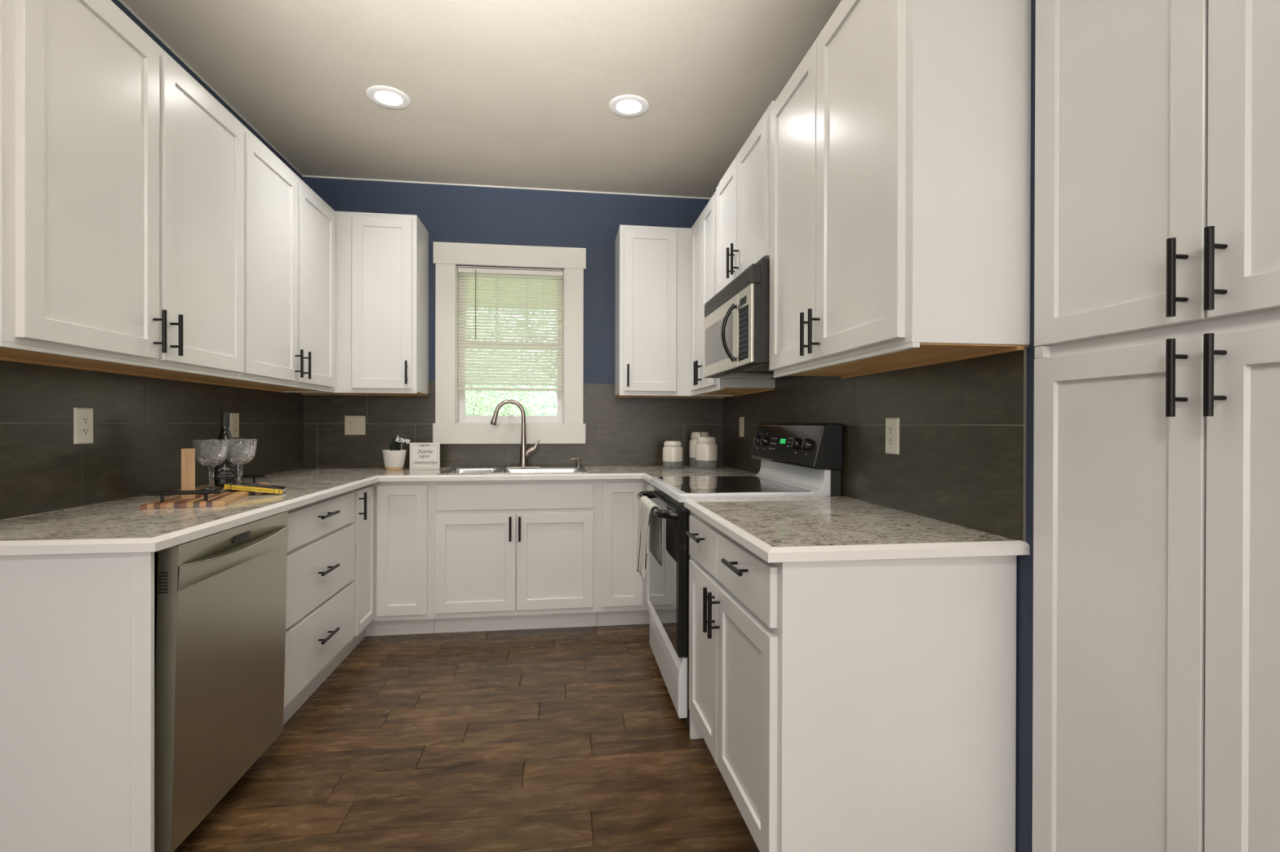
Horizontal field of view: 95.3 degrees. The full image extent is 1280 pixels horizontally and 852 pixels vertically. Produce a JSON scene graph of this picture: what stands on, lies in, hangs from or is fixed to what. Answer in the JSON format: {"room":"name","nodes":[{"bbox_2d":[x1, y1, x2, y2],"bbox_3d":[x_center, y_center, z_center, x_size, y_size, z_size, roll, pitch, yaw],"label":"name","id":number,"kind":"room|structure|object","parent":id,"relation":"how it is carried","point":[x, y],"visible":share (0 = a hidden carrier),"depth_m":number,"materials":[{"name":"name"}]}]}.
{"room":"kitchen","nodes":[
{"label":"kitchen","id":0,"kind":"room"},
{"bbox_2d":[0,0,303,519],"bbox_3d":[-1.892,-0.202,1.166,0.148,2.805,5.216,0,0,-8],"label":"wall","id":1,"kind":"structure","parent":0,"point":[142,425],"depth_m":2.19,"materials":[{"name":"grey tile"}]},
{"bbox_2d":[73,408,93,444],"bbox_3d":[-1.929,-0.001,2.026,0.008,0.124,0.080,0,0,-8],"label":"wall outlet","id":2,"kind":"object","parent":1,"relation":"attached to","point":[82,417],"visible":1,"depth_m":2.02,"materials":[{"name":"white plastic"}]},
{"bbox_2d":[81,416,89,424],"bbox_3d":[-1.926,-0.020,2.026,0.002,0.027,0.033,0,0,-8],"label":"receptacle","id":3,"kind":"object","parent":2,"relation":"attached to","point":[85,420],"depth_m":2.03,"materials":[{"name":"white plastic"}]},
{"bbox_2d":[81,427,89,435],"bbox_3d":[-1.926,0.019,2.027,0.002,0.027,0.033,0,0,-8],"label":"receptacle","id":4,"kind":"object","parent":2,"relation":"attached to","point":[85,431],"depth_m":2.03,"materials":[{"name":"white plastic"}]},
{"bbox_2d":[0,0,244,379],"bbox_3d":[-1.737,-0.735,1.913,0.372,1.083,1.057,0,0,-8],"label":"upper cabinet","id":5,"kind":"object","parent":1,"relation":"attached to","point":[122,175],"visible":1,"depth_m":1.74,"materials":[{"name":"white paint"}]},
{"bbox_2d":[118,0,302,176],"bbox_3d":[-1.980,-1.604,2.361,0.006,0.007,2.816,0,0,-8],"label":"trim","id":6,"kind":"structure","parent":1,"relation":"attached to","point":[125,5],"depth_m":2.67,"materials":[{"name":"white paint"}]},
{"bbox_2d":[230,413,239,437],"bbox_3d":[-2.054,-0.003,2.959,0.008,0.124,0.080,0,0,-8],"label":"wall outlet","id":7,"kind":"object","parent":1,"relation":"attached to","point":[234,417],"visible":0.98,"depth_m":2.95,"materials":[{"name":"beige plastic"}]},
{"bbox_2d":[233,418,237,424],"bbox_3d":[-2.051,-0.023,2.959,0.002,0.027,0.033,0,0,-8],"label":"receptacle","id":8,"kind":"object","parent":7,"relation":"attached to","point":[235,420],"depth_m":2.96,"materials":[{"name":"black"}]},
{"bbox_2d":[164,122,335,392],"bbox_3d":[-1.876,-0.738,2.949,0.372,1.083,1.030,0,0,-8],"label":"upper cabinet","id":9,"kind":"object","parent":1,"relation":"attached to","point":[290,230],"visible":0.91,"depth_m":2.82,"materials":[{"name":"white paint"}]},
{"bbox_2d":[173,623,759,851],"bbox_3d":[-0.926,1.256,0.116,6.600,0.100,7.730,0,0,-8],"label":"floor","id":10,"kind":"structure","parent":0,"point":[557,740],"depth_m":2.09,"materials":[{"name":"brown wood"}]},
{"bbox_2d":[0,551,154,851],"bbox_3d":[-1.539,0.756,1.422,0.640,0.890,0.020,0,0,-8],"label":"cabinet end panel","id":11,"kind":"object","parent":10,"relation":"on","point":[77,631],"visible":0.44,"depth_m":1.44,"materials":[{"name":"white paint"}]},
{"bbox_2d":[154,511,288,851],"bbox_3d":[-1.540,0.755,1.784,0.614,0.889,0.615,0,0,-8],"label":"dishwasher","id":12,"kind":"object","parent":10,"relation":"on","point":[220,597],"visible":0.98,"depth_m":1.69,"materials":[{"name":"silver metal"}]},
{"bbox_2d":[154,551,158,708],"bbox_3d":[-1.585,0.757,1.778,0.522,0.886,0.610,0,0,-8],"label":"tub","id":13,"kind":"object","parent":12,"relation":"in","point":[156,553],"depth_m":1.56,"materials":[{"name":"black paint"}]},
{"bbox_2d":[283,490,355,724],"bbox_3d":[-1.659,0.753,2.496,0.647,0.890,0.815,0,0,-8],"label":"base cabinet","id":14,"kind":"object","parent":10,"relation":"on","point":[320,606],"visible":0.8,"depth_m":2.48,"materials":[{"name":"white paint"}]},
{"bbox_2d":[339,481,434,664],"bbox_3d":[-1.644,0.751,3.362,0.909,0.890,0.894,0,0,-8],"label":"base cabinet","id":15,"kind":"object","parent":10,"relation":"on","point":[393,522],"visible":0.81,"depth_m":3.25,"materials":[{"name":"white paint"}]},
{"bbox_2d":[431,479,597,633],"bbox_3d":[-0.747,0.752,3.611,0.935,0.890,0.640,0,0,-8],"label":"base cabinet","id":16,"kind":"object","parent":10,"relation":"on","point":[513,554],"visible":0.98,"depth_m":3.34,"materials":[{"name":"white paint"}]},
{"bbox_2d":[596,479,654,626],"bbox_3d":[0.189,0.754,3.553,0.905,0.890,1.004,0,0,-8],"label":"base cabinet","id":17,"kind":"object","parent":10,"relation":"on","point":[623,596],"visible":0.29,"depth_m":3.42,"materials":[{"name":"white paint"}]},
{"bbox_2d":[0,465,756,555],"bbox_3d":[-0.634,0.293,2.736,2.780,0.033,2.424,0,0,-8],"label":"countertop","id":18,"kind":"structure","parent":17,"relation":"on","point":[119,526],"depth_m":1.89,"materials":[{"name":"stone"}]},
{"bbox_2d":[140,474,270,509],"bbox_3d":[-1.672,0.248,2.299,0.236,0.056,0.690,0,0,-21],"label":"cutting board","id":19,"kind":"object","parent":18,"relation":"on","point":[205,498],"visible":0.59,"depth_m":2.02,"materials":[{"name":"brown wood"}]},
{"bbox_2d":[181,448,195,499],"bbox_3d":[-1.601,0.169,2.068,0.039,0.178,0.021,0,0,-38],"label":"wood block","id":20,"kind":"object","parent":19,"relation":"on","point":[188,455],"visible":1,"depth_m":2.06,"materials":[{"name":"brown wood"}]},
{"bbox_2d":[192,439,229,490],"bbox_3d":[-1.722,0.156,2.345,0.120,0.202,0.120,0,0,-8],"label":"goblet","id":21,"kind":"object","parent":19,"relation":"on","point":[211,453],"visible":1,"depth_m":2.31,"materials":[{"name":"clear glass"}]},
{"bbox_2d":[192,439,229,466],"bbox_3d":[-1.722,0.108,2.345,0.120,0.105,0.120,0,0,-8],"label":"bowl","id":22,"kind":"object","parent":21,"relation":"on","point":[210,452],"depth_m":2.31,"materials":[{"name":"clear glass"}]},
{"bbox_2d":[213,412,238,486],"bbox_3d":[-1.783,0.099,2.509,0.091,0.316,0.091,0,0,-8],"label":"wine bottle","id":23,"kind":"object","parent":19,"relation":"on","point":[227,472],"visible":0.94,"depth_m":2.49,"materials":[{"name":"black glass"}]},
{"bbox_2d":[226,439,257,482],"bbox_3d":[-1.685,0.156,2.460,0.120,0.202,0.120,0,0,-8],"label":"goblet","id":24,"kind":"object","parent":19,"relation":"on","point":[241,451],"visible":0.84,"depth_m":2.43,"materials":[{"name":"clear glass"}]},
{"bbox_2d":[226,439,257,464],"bbox_3d":[-1.685,0.108,2.460,0.120,0.105,0.120,0,0,-8],"label":"bowl","id":25,"kind":"object","parent":24,"relation":"on","point":[241,451],"depth_m":2.42,"materials":[{"name":"clear glass"}]},
{"bbox_2d":[223,481,287,493],"bbox_3d":[-1.557,0.251,2.371,0.198,0.047,0.120,0,0,-23],"label":"book","id":26,"kind":"object","parent":19,"relation":"on","point":[233,485],"visible":1,"depth_m":2.33,"materials":[{"name":"yellow paper"}]},
{"bbox_2d":[382,435,409,471],"bbox_3d":[-1.527,0.166,3.629,0.142,0.214,0.142,0,0,-43],"label":"potted plant","id":27,"kind":"object","parent":18,"relation":"on","point":[394,457],"visible":1,"depth_m":3.59,"materials":[{"name":"white plant"}]},
{"bbox_2d":[409,442,439,470],"bbox_3d":[-1.350,0.190,3.664,0.180,0.168,0.023,0,0,-8],"label":"framed sign","id":28,"kind":"object","parent":18,"relation":"on","point":[422,455],"visible":1,"depth_m":3.65,"materials":[{"name":"white ceramic"}]},
{"bbox_2d":[436,466,586,475],"bbox_3d":[-0.763,0.366,3.607,0.850,0.193,0.500,0,0,-8],"label":"sink","id":29,"kind":"object","parent":18,"relation":"in","point":[564,469],"visible":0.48,"depth_m":3.74,"materials":[{"name":"silver metal"}]},
{"bbox_2d":[569,457,581,466],"bbox_3d":[-0.427,0.238,3.870,0.077,0.063,0.038,0,0,-8],"label":"soap dispenser","id":30,"kind":"object","parent":29,"relation":"on","point":[578,459],"visible":1,"depth_m":3.86,"materials":[{"name":"silver metal"}]},
{"bbox_2d":[489,399,543,467],"bbox_3d":[-0.804,0.048,3.815,0.344,0.442,0.060,0,0,-8],"label":"faucet","id":31,"kind":"object","parent":18,"relation":"on","point":[525,452],"visible":1,"depth_m":3.80,"materials":[{"name":"silver metal"}]},
{"bbox_2d":[662,440,682,469],"bbox_3d":[0.214,0.188,3.813,0.132,0.178,0.132,0,0,-8],"label":"canister","id":32,"kind":"object","parent":18,"relation":"on","point":[672,450],"visible":1,"depth_m":3.76,"materials":[{"name":"grey ceramic"}]},
{"bbox_2d":[688,431,709,467],"bbox_3d":[0.409,0.158,3.975,0.146,0.237,0.146,0,0,-8],"label":"canister","id":33,"kind":"object","parent":18,"relation":"on","point":[694,436],"visible":0.51,"depth_m":3.93,"materials":[{"name":"grey ceramic"}]},
{"bbox_2d":[695,436,717,469],"bbox_3d":[0.433,0.174,3.802,0.144,0.206,0.144,0,0,-8],"label":"canister","id":34,"kind":"object","parent":18,"relation":"on","point":[706,447],"visible":1,"depth_m":3.74,"materials":[{"name":"grey ceramic"}]},
{"bbox_2d":[636,422,842,726],"bbox_3d":[0.389,0.594,2.677,0.751,1.216,0.776,0,0,-8],"label":"range","id":35,"kind":"object","parent":10,"relation":"on","point":[799,460],"visible":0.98,"depth_m":2.43,"materials":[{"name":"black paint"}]},
{"bbox_2d":[636,496,662,579],"bbox_3d":[0.031,0.491,2.568,0.081,0.326,0.330,0,0,-8],"label":"dish towel","id":36,"kind":"object","parent":35,"relation":"hanging from","point":[649,525],"visible":0.97,"depth_m":2.54,"materials":[{"name":"fabric"}]},
{"bbox_2d":[650,475,831,502],"bbox_3d":[0.416,0.280,2.684,0.630,0.035,0.760,0,0,-8],"label":"cooktop","id":37,"kind":"object","parent":35,"relation":"in","point":[678,489],"depth_m":2.49,"materials":[{"name":"grey glass"}]},
{"bbox_2d":[685,511,1016,851],"bbox_3d":[0.539,0.759,1.855,0.676,0.890,0.900,0,0,-9],"label":"base cabinet","id":38,"kind":"object","parent":10,"relation":"on","point":[854,705],"visible":0.91,"depth_m":1.42,"materials":[{"name":"white paint"}]},
{"bbox_2d":[684,496,1029,563],"bbox_3d":[0.565,0.298,1.843,0.671,0.033,0.928,0,0,-8],"label":"countertop","id":39,"kind":"structure","parent":38,"relation":"on","point":[823,528],"depth_m":1.58,"materials":[{"name":"stone"}]},
{"bbox_2d":[1031,0,1279,851],"bbox_3d":[1.264,-0.039,1.020,0.622,2.495,0.835,0,0,-8],"label":"pantry cabinet","id":40,"kind":"object","parent":10,"relation":"on","point":[1156,628],"visible":1,"depth_m":1.11,"materials":[{"name":"white paint"}]},
{"bbox_2d":[121,0,841,197],"bbox_3d":[-0.928,-1.659,0.173,6.600,0.120,7.800,0,0,-8],"label":"ceiling","id":41,"kind":"structure","parent":0,"point":[508,93],"depth_m":2.71,"materials":[{"name":"paint"}]},
{"bbox_2d":[365,85,410,109],"bbox_3d":[-1.229,-1.603,2.852,0.200,0.008,0.200,0,0,-8],"label":"recessed light","id":42,"kind":"object","parent":41,"relation":"in","point":[385,96],"visible":1,"depth_m":2.84,"materials":[{"name":"white plastic"}]},
{"bbox_2d":[608,94,648,117],"bbox_3d":[-0.056,-1.601,2.924,0.200,0.008,0.200,0,0,-8],"label":"recessed light","id":43,"kind":"object","parent":41,"relation":"in","point":[624,105],"visible":1,"depth_m":2.91,"materials":[{"name":"white plastic"}]},
{"bbox_2d":[466,279,557,307],"bbox_3d":[-1.031,-1.418,5.440,7.800,0.100,2.734,0,0,-8],"label":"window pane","id":44,"kind":"structure","parent":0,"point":[466,279],"depth_m":6.00,"materials":[{"name":"beige"}]},
{"bbox_2d":[302,177,722,468],"bbox_3d":[-0.800,-0.207,4.011,3.069,2.805,0.148,0,0,-8],"label":"wall","id":45,"kind":"structure","parent":0,"point":[590,221],"depth_m":3.95,"materials":[{"name":"blue paint"}]},
{"bbox_2d":[344,416,365,435],"bbox_3d":[-1.852,-0.004,3.788,0.127,0.124,0.014,0,0,-8],"label":"wall outlet","id":46,"kind":"object","parent":45,"relation":"attached to","point":[353,425],"visible":1,"depth_m":3.79,"materials":[{"name":"beige plastic"}]},
{"bbox_2d":[283,211,428,395],"bbox_3d":[-1.760,-0.740,3.620,0.782,1.083,0.384,0,0,-8],"label":"upper cabinet","id":47,"kind":"object","parent":45,"relation":"attached to","point":[382,260],"visible":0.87,"depth_m":3.50,"materials":[{"name":"white paint"}]},
{"bbox_2d":[302,175,711,199],"bbox_3d":[-0.788,-1.605,3.938,2.789,0.009,0.008,0,0,-8],"label":"trim","id":48,"kind":"structure","parent":45,"relation":"attached to","point":[310,176],"depth_m":3.92,"materials":[{"name":"white paint"}]},
{"bbox_2d":[432,241,586,444],"bbox_3d":[-0.876,-0.547,3.987,1.003,1.332,0.172,0,0,-8],"label":"window","id":49,"kind":"structure","parent":45,"relation":"in","point":[451,425],"depth_m":3.92,"materials":[{"name":"white paint"}]},
{"bbox_2d":[457,267,563,391],"bbox_3d":[-0.873,-0.649,3.950,0.695,0.817,0.037,0,0,-8],"label":"window blind","id":50,"kind":"object","parent":49,"relation":"attached to","point":[467,376],"visible":1,"depth_m":3.95,"materials":[{"name":"white paint"}]},
{"bbox_2d":[614,224,733,398],"bbox_3d":[0.235,-0.736,3.888,0.772,1.083,0.384,0,0,-8],"label":"upper cabinet","id":51,"kind":"object","parent":45,"relation":"attached to","point":[652,264],"visible":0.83,"depth_m":3.72,"materials":[{"name":"white paint"}]},
{"bbox_2d":[722,0,1037,851],"bbox_3d":[0.839,-0.200,2.775,0.148,2.805,2.754,0,0,-8],"label":"wall","id":52,"kind":"structure","parent":0,"point":[961,460],"depth_m":1.70,"materials":[{"name":"grey tile"}]},
{"bbox_2d":[690,191,774,396],"bbox_3d":[0.500,-0.734,3.433,0.367,1.083,0.702,0,0,-8],"label":"upper cabinet","id":53,"kind":"object","parent":52,"relation":"attached to","point":[703,266],"visible":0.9,"depth_m":3.37,"materials":[{"name":"white paint"}]},
{"bbox_2d":[739,417,743,436],"bbox_3d":[0.639,0.006,3.678,0.008,0.124,0.080,0,0,-8],"label":"wall outlet","id":54,"kind":"object","parent":52,"relation":"attached to","point":[741,419],"visible":1,"depth_m":3.66,"materials":[{"name":"beige plastic"}]},
{"bbox_2d":[715,100,774,293],"bbox_3d":[0.596,-0.973,2.696,0.375,0.614,0.780,0,0,-8],"label":"upper cabinet","id":55,"kind":"object","parent":52,"relation":"attached to","point":[743,192],"visible":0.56,"depth_m":2.58,"materials":[{"name":"white paint"}]},
{"bbox_2d":[703,258,785,378],"bbox_3d":[0.547,-0.453,2.689,0.446,0.414,0.773,0,0,-8],"label":"microwave","id":56,"kind":"object","parent":55,"relation":"attached to","point":[736,320],"visible":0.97,"depth_m":2.47,"materials":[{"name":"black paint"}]},
{"bbox_2d":[885,417,899,454],"bbox_3d":[0.864,0.034,2.003,0.008,0.124,0.080,0,0,-8],"label":"wall outlet","id":57,"kind":"object","parent":52,"relation":"attached to","point":[892,424],"visible":1,"depth_m":1.99,"materials":[{"name":"white plastic"}]},
{"bbox_2d":[888,426,893,434],"bbox_3d":[0.861,0.014,2.003,0.002,0.027,0.033,0,0,-8],"label":"receptacle","id":58,"kind":"object","parent":57,"relation":"attached to","point":[891,428],"depth_m":2.00,"materials":[{"name":"white plastic"}]},
{"bbox_2d":[888,437,893,445],"bbox_3d":[0.861,0.053,2.003,0.002,0.027,0.033,0,0,-8],"label":"receptacle","id":59,"kind":"object","parent":57,"relation":"attached to","point":[891,440],"depth_m":2.00,"materials":[{"name":"white plastic"}]},
{"bbox_2d":[768,0,1031,378],"bbox_3d":[0.712,-0.730,1.854,0.367,1.083,0.916,0,0,-8],"label":"upper cabinet","id":60,"kind":"object","parent":52,"relation":"attached to","point":[900,139],"visible":1,"depth_m":1.42,"materials":[{"name":"white paint"}]},
{"label":"outside","id":61,"kind":"structure","parent":0,"visible":0},
{"bbox_3d":[-2.280,1.559,16.940,28.000,0.100,25.824,0,0,-8],"label":"lawn","id":62,"kind":"structure","parent":61,"visible":0},
{"bbox_2d":[465,307,551,416],"bbox_3d":[-2.500,-0.026,7.739,2.709,3.206,2.022,0,0,-5],"label":"shrub","id":63,"kind":"object","parent":62,"relation":"on","point":[481,411],"visible":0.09,"depth_m":7.66,"materials":[{"name":"green plant"}]},
{"bbox_2d":[465,307,557,416],"bbox_3d":[-4.111,-1.556,14.077,7.260,6.164,4.097,0,0,-8],"label":"tree","id":64,"kind":"object","parent":62,"relation":"on","point":[552,397],"visible":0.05,"depth_m":13.74,"materials":[{"name":"green plant"}]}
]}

